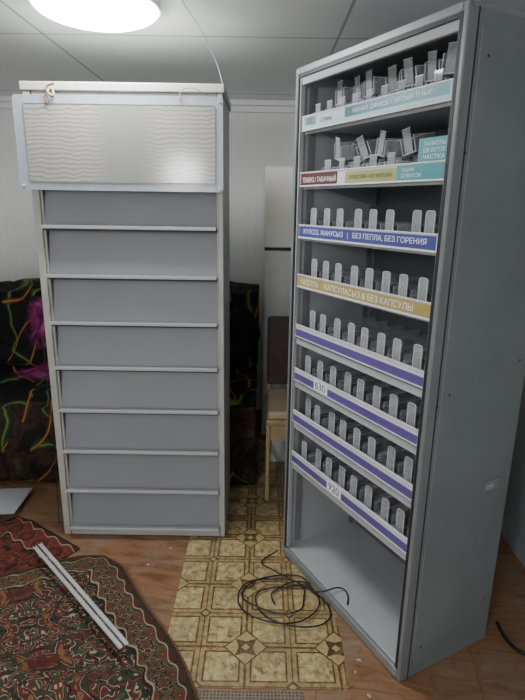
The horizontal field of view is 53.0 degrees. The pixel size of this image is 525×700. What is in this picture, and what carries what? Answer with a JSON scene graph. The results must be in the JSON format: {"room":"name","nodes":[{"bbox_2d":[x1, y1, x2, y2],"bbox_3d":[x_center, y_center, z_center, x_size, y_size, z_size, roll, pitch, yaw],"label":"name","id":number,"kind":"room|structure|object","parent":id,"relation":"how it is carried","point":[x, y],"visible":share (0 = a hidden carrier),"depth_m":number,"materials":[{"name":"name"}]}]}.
{"room":"storage room","nodes":[
{"label":"storage room","id":0,"kind":"room"},
{"bbox_2d":[0,109,294,409],"bbox_3d":[-0.641,-0.632,3.925,3.900,2.250,0.100,1,15,0],"label":"wall","id":1,"kind":"structure","parent":0,"point":[257,141],"depth_m":3.75,"materials":[{"name":"plastic"}]},
{"bbox_2d":[0,96,294,112],"bbox_3d":[-0.625,-1.661,3.566,3.700,0.075,0.050,1,15,0],"label":"trim","id":2,"kind":"structure","parent":1,"relation":"attached to","point":[237,105],"depth_m":3.57,"materials":[{"name":"white plastic"}]},
{"bbox_2d":[0,0,524,99],"bbox_3d":[-0.634,-1.040,0.962,3.900,0.100,5.600,1,15,0],"label":"ceiling","id":3,"kind":"structure","parent":0,"point":[258,47],"depth_m":2.30,"materials":[{"name":"white paint"}]},
{"bbox_2d":[28,0,159,31],"bbox_3d":[-0.587,-1.198,1.862,0.444,0.069,0.444,1,15,0],"label":"ceiling lamp","id":4,"kind":"object","parent":3,"relation":"attached to","point":[92,15],"visible":1,"depth_m":1.82,"materials":[{"name":"white plastic"}]},
{"bbox_2d":[181,0,222,83],"bbox_3d":[-0.257,-1.127,1.889,0.050,0.202,0.742,4,16,10],"label":"wire","id":5,"kind":"object","parent":3,"relation":"attached to","point":[181,0],"visible":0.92,"depth_m":2.10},
{"bbox_2d":[0,410,524,699],"bbox_3d":[-0.668,1.226,1.582,3.900,0.100,5.600,1,15,0],"label":"floor","id":6,"kind":"structure","parent":0,"point":[489,668],"depth_m":2.05,"materials":[{"name":"brown laminate"}]},
{"bbox_2d":[0,488,32,513],"bbox_3d":[-1.527,0.788,2.730,0.551,0.045,0.299,-1,15,-7],"label":"plastic sheet","id":7,"kind":"object","parent":6,"relation":"on","point":[11,499],"visible":1,"depth_m":2.77,"materials":[{"name":"white plastic"}]},
{"bbox_2d":[0,516,79,573],"bbox_3d":[-1.328,0.977,2.252,0.523,0.005,0.922,13,19,37],"label":"rug","id":8,"kind":"object","parent":6,"relation":"on","point":[18,535],"visible":0.75,"depth_m":2.48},
{"bbox_2d":[0,555,198,699],"bbox_3d":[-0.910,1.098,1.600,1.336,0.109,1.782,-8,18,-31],"label":"rug","id":9,"kind":"object","parent":6,"relation":"on","point":[51,647],"visible":0.98,"depth_m":1.89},
{"bbox_2d":[33,546,122,648],"bbox_3d":[-0.747,0.944,2.064,0.014,0.008,0.755,-13,21,-42],"label":"metal rail","id":10,"kind":"object","parent":9,"relation":"on","point":[76,595],"visible":1,"depth_m":2.01,"materials":[{"name":"metal"}]},
{"bbox_2d":[38,543,127,645],"bbox_3d":[-0.731,0.940,2.081,0.014,0.008,0.759,-13,21,-42],"label":"metal rail","id":11,"kind":"object","parent":9,"relation":"on","point":[85,596],"visible":1,"depth_m":2.03,"materials":[{"name":"metal"}]},
{"bbox_2d":[19,81,230,536],"bbox_3d":[-0.557,-0.113,2.478,0.794,2.009,0.439,1,15,0],"label":"tall cabinet","id":12,"kind":"object","parent":6,"relation":"on","point":[135,285],"visible":0.84,"depth_m":2.34,"materials":[{"name":"grey metal"}]},
{"bbox_2d":[12,82,222,191],"bbox_3d":[-0.553,-0.817,2.031,0.800,0.388,0.036,1,15,0],"label":"sign","id":13,"kind":"object","parent":12,"relation":"attached to","point":[64,142],"visible":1,"depth_m":2.04,"materials":[{"name":"grey paint"}]},
{"bbox_2d":[197,690,302,699],"bbox_3d":[-0.043,1.177,1.584,0.350,0.010,0.335,1,15,0],"label":"door mat","id":14,"kind":"object","parent":6,"relation":"on","point":[202,694],"visible":1,"depth_m":1.73,"materials":[{"name":"beige fabric"}]},
{"bbox_2d":[168,439,349,689],"bbox_3d":[-0.028,0.876,2.702,0.650,0.002,1.950,1,15,0],"label":"mat","id":15,"kind":"object","parent":6,"relation":"on","point":[220,645],"visible":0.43,"depth_m":2.09,"materials":[{"name":"beige laminate"}]},
{"bbox_2d":[265,316,288,500],"bbox_3d":[0.230,0.316,2.957,0.420,0.950,0.420,1,15,0],"label":"chair","id":16,"kind":"object","parent":15,"relation":"on","point":[278,326],"visible":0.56,"depth_m":3.01,"materials":[{"name":"beige wood"}]},
{"bbox_2d":[267,389,286,418],"bbox_3d":[0.231,0.299,2.934,0.404,0.045,0.375,1,15,0],"label":"seat cushion","id":17,"kind":"object","parent":16,"relation":"on","point":[276,398],"depth_m":2.87,"materials":[{"name":"beige fabric"}]},
{"bbox_2d":[270,426,285,461],"bbox_3d":[0.172,0.503,3.274,0.300,0.420,0.012,1,15,0],"label":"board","id":18,"kind":"object","parent":15,"relation":"on","point":[277,447],"visible":0.02,"depth_m":3.30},
{"bbox_2d":[237,574,331,627],"bbox_3d":[0.085,1.018,2.148,0.378,0.015,0.306,1,15,0],"label":"power cable","id":19,"kind":"object","parent":15,"relation":"on","point":[266,577],"visible":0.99,"depth_m":2.13,"materials":[{"name":"black rubber"}]},
{"bbox_2d":[261,549,348,604],"bbox_3d":[0.176,0.968,2.237,0.120,0.058,0.462,-13,21,-41],"label":"power cable","id":20,"kind":"object","parent":15,"relation":"on","point":[277,549],"visible":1,"depth_m":2.18,"materials":[{"name":"black rubber"}]},
{"bbox_2d":[261,166,293,433],"bbox_3d":[0.255,-0.315,3.666,0.500,1.800,0.440,1,15,0],"label":"tall cabinet","id":21,"kind":"object","parent":6,"relation":"on","point":[278,179],"visible":0.24,"depth_m":3.38,"materials":[{"name":"white metal"}]},
{"bbox_2d":[283,0,524,681],"bbox_3d":[0.482,0.030,1.948,0.424,2.042,0.797,-7,17,-27],"label":"display cabinet","id":22,"kind":"object","parent":6,"relation":"on","point":[417,600],"visible":1,"depth_m":1.74,"materials":[{"name":"metal"}]},
{"bbox_2d":[311,208,319,225],"bbox_3d":[0.325,-0.502,2.054,0.291,0.098,0.058,-7,17,-27],"label":"divider","id":23,"kind":"object","parent":22,"relation":"on","point":[316,222],"visible":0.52,"depth_m":2.00,"materials":[{"name":"plastic"}]},
{"bbox_2d":[301,440,335,462],"bbox_3d":[0.309,0.422,2.304,0.291,0.098,0.058,-7,17,-27],"label":"shelf pusher","id":24,"kind":"object","parent":22,"relation":"on","point":[307,457],"visible":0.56,"depth_m":2.27,"materials":[{"name":"plastic"}]},
{"bbox_2d":[305,398,344,420],"bbox_3d":[0.322,0.235,2.260,0.291,0.098,0.058,-7,17,-27],"label":"shelf pusher","id":25,"kind":"object","parent":22,"relation":"on","point":[311,410],"visible":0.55,"depth_m":2.22,"materials":[{"name":"plastic"}]},
{"bbox_2d":[324,208,333,226],"bbox_3d":[0.367,-0.482,1.983,0.291,0.098,0.058,-7,17,-27],"label":"divider","id":26,"kind":"object","parent":22,"relation":"on","point":[329,223],"visible":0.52,"depth_m":1.93,"materials":[{"name":"plastic"}]},
{"bbox_2d":[315,448,346,471],"bbox_3d":[0.363,0.442,2.235,0.291,0.098,0.058,-7,17,-27],"label":"shelf pusher","id":27,"kind":"object","parent":22,"relation":"on","point":[321,467],"visible":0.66,"depth_m":2.20,"materials":[{"name":"plastic"}]},
{"bbox_2d":[305,355,360,378],"bbox_3d":[0.317,0.058,2.202,0.291,0.098,0.058,-7,17,-27],"label":"shelf pusher","id":28,"kind":"object","parent":22,"relation":"on","point":[310,369],"visible":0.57,"depth_m":2.20,"materials":[{"name":"plastic"}]},
{"bbox_2d":[322,160,344,170],"bbox_3d":[0.272,-0.654,1.926,0.092,0.075,0.056,-10,19,-34],"label":"acrylic tray","id":29,"kind":"object","parent":22,"relation":"on","point":[332,168],"visible":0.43,"depth_m":1.92,"materials":[{"name":"clear plastic"}]},
{"bbox_2d":[314,405,356,427],"bbox_3d":[0.352,0.257,2.183,0.291,0.098,0.058,-7,17,-27],"label":"shelf pusher","id":30,"kind":"object","parent":22,"relation":"on","point":[320,418],"visible":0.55,"depth_m":2.16,"materials":[{"name":"plastic"}]},
{"bbox_2d":[310,310,371,333],"bbox_3d":[0.331,-0.122,2.157,0.291,0.098,0.058,-7,17,-27],"label":"shelf pusher","id":31,"kind":"object","parent":22,"relation":"on","point":[315,324],"visible":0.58,"depth_m":2.15,"materials":[{"name":"plastic"}]},
{"bbox_2d":[336,209,346,226],"bbox_3d":[0.404,-0.461,1.908,0.291,0.098,0.058,-7,17,-27],"label":"shelf pusher","id":32,"kind":"object","parent":22,"relation":"on","point":[342,224],"visible":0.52,"depth_m":1.86,"materials":[{"name":"plastic"}]},
{"bbox_2d":[325,457,359,480],"bbox_3d":[0.396,0.463,2.159,0.291,0.098,0.058,-7,17,-27],"label":"shelf pusher","id":33,"kind":"object","parent":22,"relation":"on","point":[334,477],"visible":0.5,"depth_m":2.13,"materials":[{"name":"plastic"}]},
{"bbox_2d":[311,259,374,282],"bbox_3d":[0.333,-0.318,2.103,0.291,0.098,0.058,-7,17,-27],"label":"shelf pusher","id":34,"kind":"object","parent":22,"relation":"on","point":[317,273],"visible":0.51,"depth_m":2.06,"materials":[{"name":"plastic"}]},
{"bbox_2d":[317,361,371,384],"bbox_3d":[0.359,0.078,2.133,0.291,0.098,0.058,-7,17,-27],"label":"shelf pusher","id":35,"kind":"object","parent":22,"relation":"on","point":[323,374],"visible":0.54,"depth_m":2.13,"materials":[{"name":"plastic"}]},
{"bbox_2d":[288,523,404,662],"bbox_3d":[0.468,0.983,2.213,0.396,0.014,0.757,-7,17,-27],"label":"shelf","id":36,"kind":"object","parent":22,"relation":"on","point":[348,556],"depth_m":2.25,"materials":[{"name":"grey metal"}]},
{"bbox_2d":[328,412,368,436],"bbox_3d":[0.402,0.277,2.113,0.291,0.098,0.058,-7,17,-27],"label":"shelf pusher","id":37,"kind":"object","parent":22,"relation":"on","point":[335,431],"visible":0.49,"depth_m":2.08,"materials":[{"name":"plastic"}]},
{"bbox_2d":[337,158,363,168],"bbox_3d":[0.315,-0.632,1.849,0.092,0.075,0.056,-6,17,-25],"label":"acrylic tray","id":38,"kind":"object","parent":22,"relation":"on","point":[353,166],"visible":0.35,"depth_m":1.83,"materials":[{"name":"clear plastic"}]},
{"bbox_2d":[334,137,363,161],"bbox_3d":[0.306,-0.707,1.859,0.105,0.083,0.067,-3,16,-15],"label":"acrylic tray","id":39,"kind":"object","parent":38,"relation":"on","point":[353,153],"visible":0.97,"depth_m":1.85,"materials":[{"name":"clear plastic"}]},
{"bbox_2d":[335,80,365,105],"bbox_3d":[0.314,-0.912,1.873,0.092,0.075,0.056,-6,16,-23],"label":"acrylic tray","id":40,"kind":"object","parent":22,"relation":"on","point":[351,97],"visible":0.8,"depth_m":1.87,"materials":[{"name":"clear plastic"}]},
{"bbox_2d":[320,314,382,337],"bbox_3d":[0.364,-0.103,2.087,0.291,0.098,0.058,-7,17,-27],"label":"shelf pusher","id":41,"kind":"object","parent":22,"relation":"on","point":[325,328],"visible":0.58,"depth_m":2.08,"materials":[{"name":"plastic"}]},
{"bbox_2d":[323,261,386,284],"bbox_3d":[0.369,-0.299,2.036,0.291,0.098,0.058,-7,17,-27],"label":"shelf pusher","id":42,"kind":"object","parent":22,"relation":"on","point":[328,276],"visible":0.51,"depth_m":1.99,"materials":[{"name":"plastic"}]},
{"bbox_2d":[338,466,372,490],"bbox_3d":[0.438,0.482,2.090,0.291,0.098,0.058,-7,17,-27],"label":"shelf pusher","id":43,"kind":"object","parent":22,"relation":"on","point":[345,485],"visible":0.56,"depth_m":2.06,"materials":[{"name":"plastic"}]},
{"bbox_2d":[302,450,409,537],"bbox_3d":[0.476,0.546,2.092,0.389,0.024,0.715,-7,17,-27],"label":"shelf","id":44,"kind":"object","parent":22,"relation":"attached to","point":[339,498],"depth_m":2.00,"materials":[{"name":"grey metal"}]},
{"bbox_2d":[330,366,385,390],"bbox_3d":[0.400,0.097,2.064,0.291,0.098,0.058,-7,17,-27],"label":"shelf pusher","id":45,"kind":"object","parent":22,"relation":"on","point":[335,380],"visible":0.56,"depth_m":2.06,"materials":[{"name":"plastic"}]},
{"bbox_2d":[354,209,364,228],"bbox_3d":[0.455,-0.441,1.840,0.291,0.098,0.058,-7,17,-27],"label":"divider","id":46,"kind":"object","parent":22,"relation":"on","point":[362,226],"visible":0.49,"depth_m":1.79,"materials":[{"name":"plastic"}]},
{"bbox_2d":[339,419,382,444],"bbox_3d":[0.434,0.297,2.040,0.291,0.098,0.058,-7,17,-27],"label":"shelf pusher","id":47,"kind":"object","parent":22,"relation":"on","point":[375,435],"visible":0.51,"depth_m":2.02,"materials":[{"name":"plastic"}]},
{"bbox_2d":[306,409,415,479],"bbox_3d":[0.479,0.361,2.041,0.389,0.024,0.715,-7,17,-27],"label":"shelf","id":48,"kind":"object","parent":22,"relation":"attached to","point":[355,461],"depth_m":1.97,"materials":[{"name":"grey metal"}]},
{"bbox_2d":[298,324,426,388],"bbox_3d":[0.484,0.002,1.943,0.389,0.024,0.715,-7,17,-27],"label":"shelf","id":49,"kind":"object","parent":22,"relation":"attached to","point":[399,377],"depth_m":1.90,"materials":[{"name":"white metal"}]},
{"bbox_2d":[351,156,379,167],"bbox_3d":[0.353,-0.613,1.781,0.092,0.075,0.056,-8,18,-30],"label":"acrylic tray","id":50,"kind":"object","parent":22,"relation":"on","point":[364,165],"visible":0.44,"depth_m":1.77,"materials":[{"name":"clear plastic"}]},
{"bbox_2d":[334,318,397,342],"bbox_3d":[0.409,-0.083,2.016,0.291,0.098,0.058,-7,17,-27],"label":"shelf pusher","id":51,"kind":"object","parent":22,"relation":"on","point":[339,333],"visible":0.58,"depth_m":2.02,"materials":[{"name":"plastic"}]},
{"bbox_2d":[300,278,431,321],"bbox_3d":[0.487,-0.193,1.889,0.389,0.024,0.715,-7,17,-27],"label":"shelf","id":52,"kind":"object","parent":22,"relation":"attached to","point":[417,313],"depth_m":1.80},
{"bbox_2d":[314,367,420,425],"bbox_3d":[0.481,0.182,1.992,0.389,0.024,0.715,-7,17,-27],"label":"shelf","id":53,"kind":"object","parent":22,"relation":"attached to","point":[344,405],"depth_m":1.94,"materials":[{"name":"white metal"}]},
{"bbox_2d":[335,263,400,288],"bbox_3d":[0.405,-0.277,1.958,0.291,0.098,0.058,-7,17,-27],"label":"divider","id":54,"kind":"object","parent":22,"relation":"on","point":[341,279],"visible":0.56,"depth_m":1.92,"materials":[{"name":"plastic"}]},
{"bbox_2d":[350,475,386,500],"bbox_3d":[0.471,0.502,2.021,0.291,0.098,0.058,-7,17,-27],"label":"shelf pusher","id":55,"kind":"object","parent":22,"relation":"on","point":[359,496],"visible":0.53,"depth_m":1.99,"materials":[{"name":"plastic"}]},
{"bbox_2d":[302,239,435,255],"bbox_3d":[0.490,-0.377,1.839,0.389,0.024,0.715,-7,17,-27],"label":"shelf","id":56,"kind":"object","parent":22,"relation":"attached to","point":[400,245],"depth_m":1.60,"materials":[{"name":"white metal"}]},
{"bbox_2d":[356,135,385,161],"bbox_3d":[0.379,-0.692,1.813,0.106,0.084,0.069,-10,19,-35],"label":"acrylic tray","id":57,"kind":"object","parent":22,"relation":"on","point":[372,145],"visible":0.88,"depth_m":1.81,"materials":[{"name":"clear plastic"}]},
{"bbox_2d":[344,372,399,397],"bbox_3d":[0.445,0.116,1.997,0.291,0.098,0.058,-7,17,-27],"label":"shelf pusher","id":58,"kind":"object","parent":22,"relation":"on","point":[350,386],"visible":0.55,"depth_m":1.99,"materials":[{"name":"plastic"}]},
{"bbox_2d":[303,181,442,189],"bbox_3d":[0.492,-0.560,1.789,0.389,0.024,0.715,-7,17,-27],"label":"shelf","id":59,"kind":"object","parent":22,"relation":"attached to","point":[307,185],"depth_m":1.83,"materials":[{"name":"white metal"}]},
{"bbox_2d":[369,209,379,229],"bbox_3d":[0.491,-0.422,1.771,0.291,0.098,0.058,-7,17,-27],"label":"divider","id":60,"kind":"object","parent":22,"relation":"on","point":[376,226],"visible":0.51,"depth_m":1.72,"materials":[{"name":"plastic"}]},
{"bbox_2d":[353,428,397,453],"bbox_3d":[0.473,0.317,1.968,0.291,0.098,0.058,-7,17,-27],"label":"shelf pusher","id":61,"kind":"object","parent":22,"relation":"on","point":[384,445],"visible":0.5,"depth_m":1.95,"materials":[{"name":"plastic"}]},
{"bbox_2d":[305,101,450,137],"bbox_3d":[0.495,-0.748,1.738,0.389,0.024,0.715,-7,17,-27],"label":"shelf","id":62,"kind":"object","parent":22,"relation":"attached to","point":[393,117],"depth_m":1.74,"materials":[{"name":"white metal"}]},
{"bbox_2d":[347,323,413,347],"bbox_3d":[0.449,-0.062,1.943,0.291,0.098,0.058,-7,17,-27],"label":"shelf pusher","id":63,"kind":"object","parent":22,"relation":"on","point":[354,340],"visible":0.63,"depth_m":1.94,"materials":[{"name":"plastic"}]},
{"bbox_2d":[364,69,396,97],"bbox_3d":[0.387,-0.869,1.724,0.095,0.079,0.060,-6,17,-23],"label":"acrylic tray","id":64,"kind":"object","parent":22,"relation":"on","point":[381,90],"visible":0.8,"depth_m":1.72,"materials":[{"name":"clear plastic"}]},
{"bbox_2d":[366,154,396,166],"bbox_3d":[0.392,-0.593,1.711,0.092,0.075,0.056,-9,18,-32],"label":"acrylic tray","id":65,"kind":"object","parent":22,"relation":"on","point":[380,163],"visible":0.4,"depth_m":1.70,"materials":[{"name":"clear plastic"}]},
{"bbox_2d":[375,130,411,156],"bbox_3d":[0.420,-0.660,1.690,0.093,0.083,0.066,-4,16,-18],"label":"acrylic tray","id":66,"kind":"object","parent":65,"relation":"on","point":[395,147],"visible":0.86,"depth_m":1.69,"materials":[{"name":"clear plastic"}]},
{"bbox_2d":[364,485,401,511],"bbox_3d":[0.512,0.522,1.951,0.291,0.098,0.058,-7,17,-27],"label":"shelf pusher","id":67,"kind":"object","parent":22,"relation":"on","point":[372,505],"visible":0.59,"depth_m":1.92,"materials":[{"name":"plastic"}]},
{"bbox_2d":[350,266,417,291],"bbox_3d":[0.450,-0.257,1.888,0.291,0.098,0.058,-7,17,-27],"label":"divider","id":68,"kind":"object","parent":22,"relation":"on","point":[357,282],"visible":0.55,"depth_m":1.85,"materials":[{"name":"plastic"}]},
{"bbox_2d":[356,379,415,404],"bbox_3d":[0.478,0.137,1.922,0.291,0.098,0.058,-7,17,-27],"label":"shelf pusher","id":69,"kind":"object","parent":22,"relation":"on","point":[363,397],"visible":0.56,"depth_m":1.92,"materials":[{"name":"plastic"}]},
{"bbox_2d":[367,437,414,463],"bbox_3d":[0.512,0.338,1.894,0.291,0.098,0.058,-7,17,-27],"label":"shelf pusher","id":70,"kind":"object","parent":22,"relation":"on","point":[401,454],"visible":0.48,"depth_m":1.88,"materials":[{"name":"plastic"}]},
{"bbox_2d":[385,209,396,230],"bbox_3d":[0.528,-0.401,1.698,0.291,0.098,0.058,-7,17,-27],"label":"divider","id":71,"kind":"object","parent":22,"relation":"on","point":[393,227],"visible":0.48,"depth_m":1.65,"materials":[{"name":"plastic"}]},
{"bbox_2d":[360,327,426,354],"bbox_3d":[0.482,-0.042,1.872,0.291,0.098,0.058,-7,17,-27],"label":"shelf pusher","id":72,"kind":"object","parent":22,"relation":"on","point":[367,345],"visible":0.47,"depth_m":1.87,"materials":[{"name":"plastic"}]},
{"bbox_2d":[380,497,409,524],"bbox_3d":[0.554,0.543,1.874,0.291,0.098,0.058,-7,17,-27],"label":"shelf pusher","id":73,"kind":"object","parent":22,"relation":"on","point":[389,519],"visible":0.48,"depth_m":1.84,"materials":[{"name":"plastic"}]},
{"bbox_2d":[372,386,420,412],"bbox_3d":[0.520,0.157,1.852,0.291,0.098,0.058,-7,17,-27],"label":"shelf pusher","id":74,"kind":"object","parent":22,"relation":"on","point":[379,406],"visible":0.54,"depth_m":1.84,"materials":[{"name":"plastic"}]},
{"bbox_2d":[365,268,431,295],"bbox_3d":[0.489,-0.239,1.823,0.291,0.098,0.058,-7,17,-27],"label":"divider","id":75,"kind":"object","parent":22,"relation":"on","point":[372,285],"visible":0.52,"depth_m":1.78,"materials":[{"name":"plastic"}]},
{"bbox_2d":[384,152,414,164],"bbox_3d":[0.432,-0.573,1.638,0.092,0.075,0.056,-8,18,-30],"label":"acrylic tray","id":76,"kind":"object","parent":22,"relation":"on","point":[398,161],"visible":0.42,"depth_m":1.63,"materials":[{"name":"clear plastic"}]},
{"bbox_2d":[386,446,414,473],"bbox_3d":[0.563,0.357,1.826,0.291,0.098,0.058,-7,17,-27],"label":"shelf pusher","id":77,"kind":"object","parent":22,"relation":"on","point":[394,468],"visible":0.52,"depth_m":1.78,"materials":[{"name":"plastic"}]},
{"bbox_2d":[376,332,425,359],"bbox_3d":[0.523,-0.022,1.801,0.291,0.098,0.058,-7,17,-27],"label":"shelf pusher","id":78,"kind":"object","parent":22,"relation":"on","point":[384,349],"visible":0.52,"depth_m":1.78,"materials":[{"name":"plastic"}]},
{"bbox_2d":[395,508,408,536],"bbox_3d":[0.590,0.562,1.809,0.291,0.098,0.058,-7,17,-27],"label":"shelf pusher","id":79,"kind":"object","parent":22,"relation":"on","point":[403,530],"visible":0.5,"depth_m":1.76,"materials":[{"name":"plastic"}]},
{"bbox_2d":[389,394,419,422],"bbox_3d":[0.558,0.178,1.775,0.291,0.098,0.058,-7,17,-27],"label":"shelf pusher","id":80,"kind":"object","parent":22,"relation":"on","point":[396,412],"visible":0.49,"depth_m":1.73,"materials":[{"name":"plastic"}]},
{"bbox_2d":[381,271,431,299],"bbox_3d":[0.527,-0.217,1.746,0.291,0.098,0.058,-7,17,-27],"label":"shelf pusher","id":81,"kind":"object","parent":22,"relation":"on","point":[389,289],"visible":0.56,"depth_m":1.70,"materials":[{"name":"plastic"}]},
{"bbox_2d":[392,338,424,366],"bbox_3d":[0.557,-0.002,1.728,0.291,0.098,0.058,-7,17,-27],"label":"shelf pusher","id":82,"kind":"object","parent":22,"relation":"on","point":[400,356],"visible":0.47,"depth_m":1.68,"materials":[{"name":"plastic"}]},
{"bbox_2d":[403,456,413,483],"bbox_3d":[0.601,0.378,1.754,0.291,0.098,0.058,-7,17,-27],"label":"shelf pusher","id":83,"kind":"object","parent":22,"relation":"on","point":[410,472],"visible":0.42,"depth_m":1.70,"materials":[{"name":"plastic"}]},
{"bbox_2d":[400,136,417,160],"bbox_3d":[0.527,-0.693,1.817,0.102,0.082,0.065,-11,19,-37],"label":"acrylic tray","id":84,"kind":"object","parent":22,"relation":"on","point":[413,145],"visible":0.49,"depth_m":1.82,"materials":[{"name":"clear plastic"}]},
{"bbox_2d":[406,402,418,428],"bbox_3d":[0.597,0.198,1.705,0.291,0.098,0.058,-7,17,-27],"label":"shelf pusher","id":85,"kind":"object","parent":22,"relation":"on","point":[414,419],"visible":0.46,"depth_m":1.66,"materials":[{"name":"plastic"}]},
{"bbox_2d":[398,274,430,301],"bbox_3d":[0.564,-0.198,1.677,0.291,0.098,0.058,-7,17,-27],"label":"shelf pusher","id":86,"kind":"object","parent":22,"relation":"on","point":[406,292],"visible":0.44,"depth_m":1.63,"materials":[{"name":"plastic"}]},
{"bbox_2d":[411,210,423,232],"bbox_3d":[0.595,-0.385,1.643,0.291,0.098,0.058,-7,17,-27],"label":"divider","id":87,"kind":"object","parent":22,"relation":"on","point":[420,228],"visible":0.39,"depth_m":1.59,"materials":[{"name":"plastic"}]},
{"bbox_2d":[400,127,434,155],"bbox_3d":[0.483,-0.643,1.631,0.101,0.082,0.065,-8,18,-31],"label":"acrylic tray","id":88,"kind":"object","parent":22,"relation":"on","point":[421,136],"visible":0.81,"depth_m":1.63,"materials":[{"name":"clear plastic"}]},
{"bbox_2d":[401,57,434,87],"bbox_3d":[0.470,-0.830,1.587,0.105,0.075,0.057,-10,19,-35],"label":"acrylic tray","id":89,"kind":"object","parent":22,"relation":"on","point":[420,69],"visible":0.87,"depth_m":1.59,"materials":[{"name":"clear plastic"}]},
{"bbox_2d":[412,344,424,370],"bbox_3d":[0.604,0.017,1.663,0.291,0.098,0.058,-7,17,-27],"label":"shelf pusher","id":90,"kind":"object","parent":22,"relation":"on","point":[420,362],"visible":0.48,"depth_m":1.61,"materials":[{"name":"plastic"}]},
{"bbox_2d":[417,277,429,301],"bbox_3d":[0.603,-0.178,1.607,0.291,0.098,0.058,-7,17,-27],"label":"shelf pusher","id":91,"kind":"object","parent":22,"relation":"on","point":[426,296],"visible":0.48,"depth_m":1.55,"materials":[{"name":"plastic"}]},
{"bbox_2d":[424,210,437,233],"bbox_3d":[0.605,-0.359,1.549,0.291,0.098,0.058,-7,17,-27],"label":"divider","id":92,"kind":"object","parent":22,"relation":"on","point":[432,230],"visible":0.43,"depth_m":1.50,"materials":[{"name":"plastic"}]},
{"bbox_2d":[418,135,447,161],"bbox_3d":[0.467,-0.528,1.436,0.003,0.100,0.118,-7,17,-27],"label":"sign card","id":93,"kind":"object","parent":22,"relation":"on","point":[432,148],"visible":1,"depth_m":1.43,"materials":[{"name":"teal paper"}]},
{"bbox_2d":[424,50,455,81],"bbox_3d":[0.519,-0.808,1.510,0.103,0.078,0.059,-7,17,-27],"label":"acrylic tray","id":94,"kind":"object","parent":22,"relation":"on","point":[447,63],"visible":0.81,"depth_m":1.51,"materials":[{"name":"clear plastic"}]},
{"label":"acrylic tray","id":95,"kind":"object","parent":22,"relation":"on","visible":0},
{"bbox_2d":[441,41,456,74],"bbox_3d":[0.542,-0.787,1.433,0.095,0.080,0.061,-10,19,-34],"label":"acrylic tray","id":96,"kind":"object","parent":95,"relation":"on","point":[456,41],"visible":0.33,"depth_m":1.43,"materials":[{"name":"clear plastic"}]},
{"bbox_3d":[0.424,-0.828,1.832,0.093,0.075,0.056,-6,17,-24],"label":"acrylic tray","id":97,"kind":"object","parent":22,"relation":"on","visible":0},
{"bbox_2d":[353,76,377,101],"bbox_3d":[0.366,-0.891,1.803,0.103,0.075,0.056,-5,16,-19],"label":"acrylic tray","id":98,"kind":"object","parent":97,"relation":"on","point":[370,85],"visible":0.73,"depth_m":1.80,"materials":[{"name":"clear plastic"}]},
{"bbox_3d":[0.495,-0.791,1.703,0.092,0.075,0.056,-6,17,-24],"label":"acrylic tray","id":99,"kind":"object","parent":22,"relation":"on","visible":0},
{"bbox_2d":[385,64,414,94],"bbox_3d":[0.444,-0.854,1.672,0.094,0.080,0.062,-10,19,-35],"label":"acrylic tray","id":100,"kind":"object","parent":99,"relation":"on","point":[406,82],"visible":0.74,"depth_m":1.67,"materials":[{"name":"clear plastic"}]},
{"bbox_2d":[496,621,524,655],"bbox_3d":[1.005,1.118,1.847,0.060,0.014,0.461,-8,18,-29],"label":"power cable","id":101,"kind":"object","parent":6,"relation":"on","point":[515,648],"visible":1,"depth_m":1.96,"materials":[{"name":"black rubber"}]},
{"bbox_3d":[-1.238,0.183,3.409,2.330,0.927,0.950,1,15,0],"label":"sofa","id":102,"kind":"object","parent":6,"relation":"on","visible":0},
{"bbox_2d":[0,278,258,484],"bbox_3d":[-1.241,0.106,3.364,2.426,1.065,1.103,1,15,0],"label":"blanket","id":103,"kind":"object","parent":102,"relation":"on","point":[26,433],"visible":0.23,"depth_m":2.98,"materials":[{"name":"black fabric"}]},
{"bbox_2d":[230,295,260,373],"bbox_3d":[-0.179,-0.082,3.021,0.335,0.470,0.372,1,15,0],"label":"jacket","id":104,"kind":"object","parent":103,"relation":"on","point":[245,333],"visible":0.59,"depth_m":2.89,"materials":[{"name":"black fabric"}]},
{"bbox_2d":[501,377,524,567],"bbox_3d":[1.248,0.135,1.224,0.100,2.250,5.500,1,15,0],"label":"wall","id":105,"kind":"structure","parent":0,"point":[513,523],"depth_m":2.45,"materials":[{"name":"grey plastic"}]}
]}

